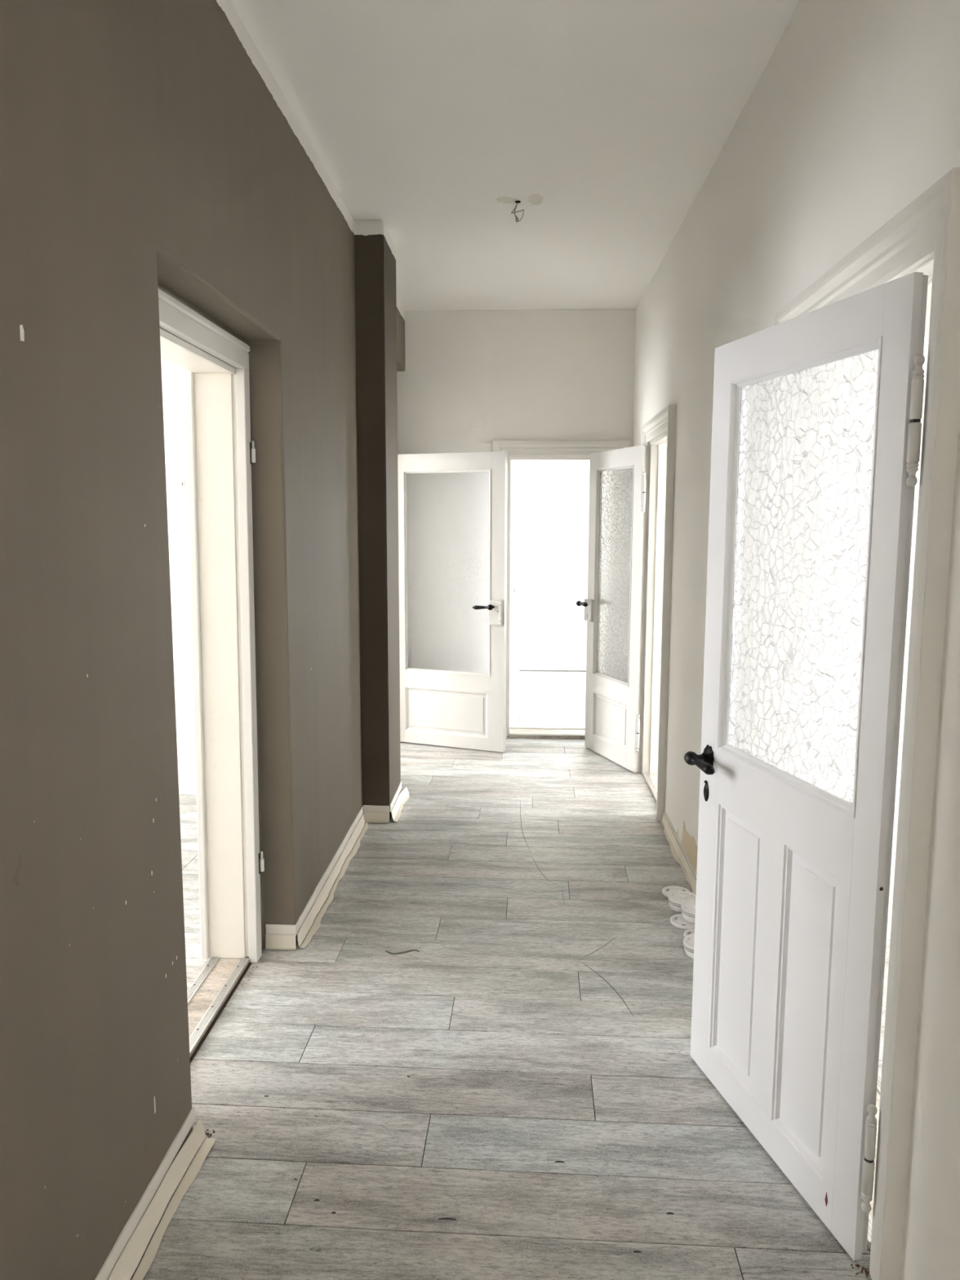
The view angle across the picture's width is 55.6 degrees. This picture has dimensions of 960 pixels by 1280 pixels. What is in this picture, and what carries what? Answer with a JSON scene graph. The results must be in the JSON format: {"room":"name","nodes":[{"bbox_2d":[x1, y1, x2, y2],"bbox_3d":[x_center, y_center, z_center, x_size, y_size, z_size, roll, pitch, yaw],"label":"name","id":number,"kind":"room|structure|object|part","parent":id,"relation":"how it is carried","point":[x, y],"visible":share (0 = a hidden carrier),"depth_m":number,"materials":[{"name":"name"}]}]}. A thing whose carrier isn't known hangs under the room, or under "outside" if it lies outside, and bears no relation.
{"room":"apartment hallway","nodes":[
{"label":"apartment hallway","id":0,"kind":"room"},
{"bbox_2d":[160,358,195,783],"bbox_3d":[-2.800,-0.595,4.980,3.940,2.880,0.140,0,7,3],"label":"wall","id":1,"kind":"structure","parent":0,"point":[172,375],"depth_m":4.88,"materials":[{"name":"white paint"}]},
{"bbox_2d":[172,479,184,486],"bbox_3d":[-1.597,-0.830,4.816,0.064,0.040,0.013,0,7,3],"label":"light switch","id":2,"kind":"object","parent":1,"relation":"attached to","point":[175,482],"visible":1,"depth_m":4.82,"materials":[{"name":"white plastic"}]},
{"bbox_2d":[178,783,196,795],"bbox_3d":[-2.807,0.814,5.085,3.940,0.060,0.015,0,7,3],"label":"baseboard","id":3,"kind":"structure","parent":1,"relation":"attached to","point":[184,788],"depth_m":5.02,"materials":[{"name":"white paint"}]},
{"bbox_2d":[0,0,404,1279],"bbox_3d":[-0.825,-0.220,2.141,0.272,2.880,8.221,0,7,3],"label":"wall","id":4,"kind":"structure","parent":0,"point":[146,146],"depth_m":1.81,"materials":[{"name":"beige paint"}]},
{"bbox_2d":[94,1106,217,1279],"bbox_3d":[-0.696,1.247,1.667,0.056,0.089,1.116,0,7,3],"label":"baseboard","id":5,"kind":"structure","parent":4,"relation":"attached to","point":[123,1259],"depth_m":1.96,"materials":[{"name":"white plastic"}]},
{"bbox_2d":[158,287,264,962],"bbox_3d":[-0.861,0.126,2.637,0.204,2.062,0.941,0,7,3],"label":"door frame","id":6,"kind":"structure","parent":4,"relation":"attached to","point":[221,453],"depth_m":3.00,"materials":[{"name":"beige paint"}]},
{"bbox_3d":[-0.933,0.073,3.039,0.024,2.034,0.138,0,7,3],"label":"room casing","id":7,"kind":"part","parent":6,"relation":"part of","materials":[{"name":"beige paint"}]},
{"bbox_3d":[-0.770,0.113,3.039,0.029,1.983,0.110,0,7,3],"label":"frame post","id":8,"kind":"part","parent":6,"relation":"part of","materials":[{"name":"beige paint"}]},
{"bbox_2d":[186,956,252,1062],"bbox_3d":[-0.871,1.151,2.677,0.142,0.022,0.886,0,7,3],"label":"door sill","id":9,"kind":"structure","parent":4,"relation":"attached to","point":[207,995],"depth_m":2.88,"materials":[{"name":"wood"}]},
{"bbox_2d":[265,924,296,950],"bbox_3d":[-0.702,1.046,3.207,0.107,0.088,0.014,0,7,3],"label":"baseboard","id":10,"kind":"structure","parent":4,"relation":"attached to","point":[277,936],"depth_m":3.21,"materials":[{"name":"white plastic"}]},
{"bbox_2d":[295,805,368,948],"bbox_3d":[-0.596,0.958,3.890,0.048,0.089,1.364,0,7,3],"label":"baseboard","id":11,"kind":"structure","parent":4,"relation":"attached to","point":[318,897],"depth_m":3.69,"materials":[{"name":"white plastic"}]},
{"bbox_2d":[363,804,389,822],"bbox_3d":[-0.518,0.871,4.558,0.129,0.088,0.013,0,7,3],"label":"baseboard","id":12,"kind":"structure","parent":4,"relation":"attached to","point":[372,814],"depth_m":4.56,"materials":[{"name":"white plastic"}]},
{"bbox_2d":[390,781,409,822],"bbox_3d":[-0.416,0.843,4.778,0.053,0.089,0.419,0,7,3],"label":"baseboard","id":13,"kind":"structure","parent":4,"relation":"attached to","point":[404,794],"depth_m":4.78,"materials":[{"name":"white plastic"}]},
{"bbox_2d":[397,451,507,752],"bbox_3d":[-0.240,-0.242,5.950,0.837,1.927,0.132,3,8,22],"label":"door","id":14,"kind":"structure","parent":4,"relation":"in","point":[452,507],"depth_m":5.96,"materials":[{"name":"white paint"}]},
{"bbox_3d":[-0.227,0.480,6.070,0.595,0.296,0.012,3,8,22],"label":"panel","id":15,"kind":"part","parent":14,"relation":"part of","materials":[{"name":"white paint"}]},
{"bbox_3d":[-0.210,-1.149,5.866,0.618,0.107,0.040,3,8,22],"label":"rail","id":16,"kind":"part","parent":14,"relation":"part of","materials":[{"name":"white paint"}]},
{"bbox_3d":[-0.214,0.668,6.103,0.618,0.084,0.040,3,8,22],"label":"rail","id":17,"kind":"part","parent":14,"relation":"part of","materials":[{"name":"white paint"}]},
{"bbox_3d":[-0.213,0.276,6.052,0.618,0.114,0.040,3,8,22],"label":"rail","id":18,"kind":"part","parent":14,"relation":"part of","materials":[{"name":"white paint"}]},
{"bbox_3d":[-0.212,-0.438,5.959,0.610,1.318,0.004,3,8,22],"label":"glass pane","id":19,"kind":"part","parent":14,"relation":"part of","materials":[{"name":"white glass"}]},
{"bbox_3d":[0.023,-0.209,5.794,0.150,0.036,0.036,3,8,22],"label":"lever","id":20,"kind":"part","parent":14,"relation":"part of","materials":[{"name":"black metal"}]},
{"bbox_2d":[353,219,400,821],"bbox_3d":[-0.512,-0.539,4.598,0.145,2.880,0.429,0,7,3],"label":"wall pier","id":21,"kind":"object","parent":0,"point":[375,250],"visible":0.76,"depth_m":4.42,"materials":[{"name":"brown paint"}]},
{"bbox_2d":[129,670,890,1279],"bbox_3d":[-0.233,1.085,3.862,9.600,0.150,11.650,0,7,3],"label":"floor","id":22,"kind":"structure","parent":0,"point":[477,1063],"depth_m":2.51,"materials":[{"name":"grey wood"}]},
{"bbox_2d":[204,1128,214,1137],"bbox_3d":[-0.669,1.218,2.246,0.026,0.002,0.031,0,7,3],"label":"brown fluff","id":23,"kind":"object","parent":22,"relation":"on","point":[206,1129],"visible":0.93,"depth_m":2.25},
{"bbox_2d":[662,885,689,897],"bbox_3d":[0.797,1.027,3.705,0.112,0.012,0.112,0,7,3],"label":"mounting plate","id":24,"kind":"object","parent":22,"relation":"on","point":[666,891],"visible":0.49,"depth_m":3.73,"materials":[{"name":"white plastic"}]},
{"bbox_2d":[667,890,695,912],"bbox_3d":[0.795,1.023,3.563,0.117,0.056,0.117,0,7,3],"label":"smoke detector","id":25,"kind":"object","parent":22,"relation":"on","point":[676,899],"visible":0.77,"depth_m":3.55,"materials":[{"name":"white plastic"}]},
{"bbox_2d":[667,898,680,906],"bbox_3d":[0.795,1.019,3.563,0.116,0.012,0.116,0,7,3],"label":"vent","id":26,"kind":"object","parent":25,"relation":"attached to","point":[673,902],"depth_m":3.53,"materials":[{"name":"white plastic"}]},
{"bbox_2d":[670,913,694,928],"bbox_3d":[0.774,1.062,3.438,0.110,0.012,0.110,0,7,3],"label":"mounting plate","id":27,"kind":"object","parent":22,"relation":"on","point":[677,920],"visible":0.78,"depth_m":3.43,"materials":[{"name":"white plastic"}]},
{"bbox_2d":[680,899,695,923],"bbox_3d":[0.820,1.026,3.446,0.117,0.056,0.117,-5,11,-37],"label":"smoke detector","id":28,"kind":"object","parent":27,"relation":"on","point":[688,907],"visible":0.45,"depth_m":3.43,"materials":[{"name":"white plastic"}]},
{"bbox_2d":[680,907,695,917],"bbox_3d":[0.811,1.020,3.501,0.140,0.025,0.225,0,7,3],"label":"vent","id":29,"kind":"object","parent":28,"relation":"attached to","point":[686,912],"depth_m":3.42,"materials":[{"name":"white plastic"}]},
{"bbox_2d":[683,933,694,959],"bbox_3d":[0.769,1.072,3.182,0.117,0.056,0.117,-2,8,-16],"label":"smoke detector","id":30,"kind":"object","parent":22,"relation":"on","point":[688,941],"visible":0.27,"depth_m":3.17,"materials":[{"name":"white plastic"}]},
{"bbox_2d":[683,944,693,952],"bbox_3d":[0.769,1.068,3.182,0.116,0.004,0.116,-3,8,-21],"label":"vent","id":31,"kind":"object","parent":30,"relation":"attached to","point":[687,948],"depth_m":3.15,"materials":[{"name":"white plastic"}]},
{"bbox_2d":[684,928,694,937],"bbox_3d":[0.793,1.077,3.318,0.100,0.012,0.100,0,7,3],"label":"mounting plate","id":32,"kind":"object","parent":22,"relation":"on","point":[689,931],"visible":0.27,"depth_m":3.35,"materials":[{"name":"white plastic"}]},
{"bbox_2d":[850,1260,870,1278],"bbox_3d":[0.777,1.275,1.836,0.046,0.002,0.060,0,7,3],"label":"crumbs","id":33,"kind":"object","parent":22,"relation":"on","point":[857,1265],"visible":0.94,"depth_m":1.84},
{"bbox_2d":[510,461,520,671],"bbox_3d":[-0.116,-1.121,9.076,1.040,2.880,0.080,0,7,3],"label":"wall","id":34,"kind":"structure","parent":0,"point":[515,465],"depth_m":9.06,"materials":[{"name":"white paint"}]},
{"bbox_2d":[230,0,801,311],"bbox_3d":[-0.225,-1.905,3.473,9.600,0.120,11.650,0,7,3],"label":"ceiling","id":35,"kind":"structure","parent":0,"point":[606,121],"depth_m":3.16,"materials":[{"name":"paint"}]},
{"bbox_2d":[511,200,524,222],"bbox_3d":[0.164,-1.863,3.964,0.054,0.088,0.025,3,8,20],"label":"cable","id":36,"kind":"object","parent":35,"relation":"hanging from","point":[516,202],"visible":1,"depth_m":3.96,"materials":[{"name":"brown metal"}]},
{"bbox_2d":[396,309,635,454],"bbox_3d":[1.243,-0.748,6.240,4.500,2.880,0.229,0,7,3],"label":"wall","id":37,"kind":"structure","parent":0,"point":[471,380],"depth_m":6.04,"materials":[{"name":"white paint"}]},
{"bbox_2d":[509,727,585,738],"bbox_3d":[0.540,0.659,6.458,0.660,0.028,0.226,0,7,3],"label":"door sill","id":38,"kind":"structure","parent":37,"relation":"attached to","point":[514,732],"depth_m":6.41,"materials":[{"name":"metal"}]},
{"bbox_2d":[492,440,630,738],"bbox_3d":[0.542,-0.334,6.308,0.910,2.033,0.267,0,7,3],"label":"door frame","id":39,"kind":"structure","parent":37,"relation":"attached to","point":[576,450],"depth_m":6.08,"materials":[{"name":"beige paint"}]},
{"bbox_3d":[0.132,-0.323,6.213,0.100,2.033,0.038,0,7,3],"label":"casing leg","id":40,"kind":"part","parent":39,"relation":"part of","materials":[{"name":"beige paint"}]},
{"bbox_3d":[0.941,-0.316,6.176,0.100,2.033,0.038,0,7,3],"label":"casing leg","id":41,"kind":"part","parent":39,"relation":"part of","materials":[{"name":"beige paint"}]},
{"bbox_2d":[519,461,590,665],"bbox_3d":[1.398,-1.121,9.111,4.060,2.880,0.130,0,7,3],"label":"wall","id":42,"kind":"structure","parent":0,"point":[555,495],"depth_m":9.12,"materials":[{"name":"white paint"}]},
{"bbox_2d":[519,664,586,671],"bbox_3d":[1.910,0.290,9.198,3.020,0.060,0.015,0,7,3],"label":"baseboard","id":43,"kind":"structure","parent":42,"relation":"attached to","point":[522,667],"depth_m":9.24,"materials":[{"name":"white paint"}]},
{"bbox_2d":[632,0,959,1279],"bbox_3d":[0.950,-0.205,2.059,0.254,2.880,8.221,0,7,3],"label":"wall","id":44,"kind":"structure","parent":0,"point":[853,114],"depth_m":2.21,"materials":[{"name":"white paint"}]},
{"bbox_2d":[576,444,647,773],"bbox_3d":[0.831,-0.201,5.650,0.200,1.928,0.721,-2,8,-19],"label":"door","id":45,"kind":"structure","parent":44,"relation":"in","point":[613,606],"depth_m":5.63,"materials":[{"name":"white paint"}]},
{"bbox_3d":[0.660,-0.232,5.891,0.036,0.036,0.150,-2,8,-19],"label":"lever","id":46,"kind":"part","parent":45,"relation":"part of","materials":[{"name":"black metal"}]},
{"bbox_3d":[0.834,0.702,5.782,0.040,0.104,0.488,-2,8,-19],"label":"rail","id":47,"kind":"part","parent":45,"relation":"part of","materials":[{"name":"white paint"}]},
{"bbox_3d":[0.822,0.509,5.755,0.012,0.286,0.457,-2,8,-19],"label":"panel","id":48,"kind":"part","parent":45,"relation":"part of","materials":[{"name":"white paint"}]},
{"bbox_3d":[0.835,0.310,5.731,0.040,0.114,0.488,-2,8,-19],"label":"rail","id":49,"kind":"part","parent":45,"relation":"part of","materials":[{"name":"white paint"}]},
{"bbox_3d":[0.836,-0.401,5.639,0.004,1.312,0.480,-2,8,-19],"label":"glass pane","id":50,"kind":"part","parent":45,"relation":"part of","materials":[{"name":"white glass"}]},
{"bbox_3d":[0.838,-1.107,5.547,0.040,0.104,0.488,-2,8,-19],"label":"rail","id":51,"kind":"part","parent":45,"relation":"part of","materials":[{"name":"white paint"}]},
{"bbox_2d":[643,772,657,803],"bbox_3d":[1.081,0.844,5.069,0.249,0.022,0.725,0,7,3],"label":"door sill","id":52,"kind":"structure","parent":44,"relation":"attached to","point":[651,778],"depth_m":5.24,"materials":[{"name":"wood"}]},
{"bbox_2d":[638,404,676,820],"bbox_3d":[1.064,-0.167,4.961,0.290,2.053,1.000,0,7,3],"label":"door frame","id":53,"kind":"structure","parent":44,"relation":"attached to","point":[660,526],"depth_m":5.23,"materials":[{"name":"beige paint"}]},
{"bbox_3d":[0.959,-0.226,5.412,0.038,2.053,0.100,0,7,3],"label":"casing leg","id":54,"kind":"part","parent":53,"relation":"part of","materials":[{"name":"beige paint"}]},
{"bbox_3d":[0.918,-0.110,4.521,0.038,2.053,0.100,0,7,3],"label":"casing leg","id":55,"kind":"part","parent":53,"relation":"part of","materials":[{"name":"beige paint"}]},
{"bbox_2d":[660,809,696,893],"bbox_3d":[0.867,1.008,3.641,0.038,0.061,1.915,0,7,3],"label":"baseboard","id":56,"kind":"structure","parent":44,"relation":"attached to","point":[691,873],"depth_m":4.09,"materials":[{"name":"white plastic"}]},
{"bbox_2d":[684,271,928,1261],"bbox_3d":[0.703,0.263,2.076,0.180,1.931,0.769,-2,8,-13],"label":"door","id":57,"kind":"structure","parent":44,"relation":"in","point":[817,414],"depth_m":1.99,"materials":[{"name":"white paint"}]},
{"bbox_3d":[0.566,0.317,2.351,0.036,0.036,0.150,-2,8,-13],"label":"lever","id":58,"kind":"part","parent":57,"relation":"part of","materials":[{"name":"black metal"}]},
{"bbox_3d":[0.602,0.405,2.426,0.005,0.052,0.025,-2,8,-13],"label":"keyhole plate","id":59,"kind":"part","parent":57,"relation":"part of","materials":[{"name":"black metal"}]},
{"bbox_3d":[0.650,0.774,2.305,0.012,0.678,0.213,-2,8,-13],"label":"panel","id":60,"kind":"part","parent":57,"relation":"part of","materials":[{"name":"white paint"}]},
{"bbox_3d":[0.698,1.174,2.203,0.040,0.090,0.567,-2,8,-13],"label":"rail","id":61,"kind":"part","parent":57,"relation":"part of","materials":[{"name":"white paint"}]},
{"bbox_3d":[0.700,0.388,2.100,0.040,0.140,0.567,-2,8,-13],"label":"rail","id":62,"kind":"part","parent":57,"relation":"part of","materials":[{"name":"white paint"}]},
{"bbox_3d":[0.702,-0.141,2.032,0.004,0.920,0.559,-2,8,-13],"label":"glass pane","id":63,"kind":"part","parent":57,"relation":"part of","materials":[{"name":"white glass"}]},
{"bbox_3d":[0.720,0.812,2.011,0.012,0.678,0.205,-2,8,-13],"label":"panel","id":64,"kind":"part","parent":57,"relation":"part of","materials":[{"name":"white paint"}]},
{"bbox_3d":[0.703,-0.649,1.966,0.040,0.095,0.567,-2,8,-13],"label":"rail","id":65,"kind":"part","parent":57,"relation":"part of","materials":[{"name":"white paint"}]},
{"bbox_2d":[774,167,959,1279],"bbox_3d":[0.931,0.195,2.119,0.290,2.068,1.046,0,7,3],"label":"door frame","id":66,"kind":"structure","parent":44,"relation":"attached to","point":[923,237],"depth_m":1.63,"materials":[{"name":"beige paint"}]},
{"bbox_3d":[0.827,0.133,2.593,0.038,2.068,0.100,0,7,3],"label":"casing leg","id":67,"kind":"part","parent":66,"relation":"part of","materials":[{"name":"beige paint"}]},
{"bbox_3d":[0.783,0.255,1.656,0.038,2.068,0.100,0,7,3],"label":"casing leg","id":68,"kind":"part","parent":66,"relation":"part of","materials":[{"name":"beige paint"}]},
{"bbox_2d":[866,1071,881,1249],"bbox_3d":[0.949,1.211,2.248,0.249,0.022,0.730,0,7,3],"label":"door sill","id":69,"kind":"structure","parent":44,"relation":"attached to","point":[879,1077],"depth_m":2.14,"materials":[{"name":"wood"}]},
{"bbox_2d":[886,334,928,939],"bbox_3d":[2.739,-0.340,3.134,3.220,2.880,0.150,0,7,3],"label":"wall","id":70,"kind":"structure","parent":0,"point":[926,338],"depth_m":3.17,"materials":[{"name":"white paint"}]}
]}

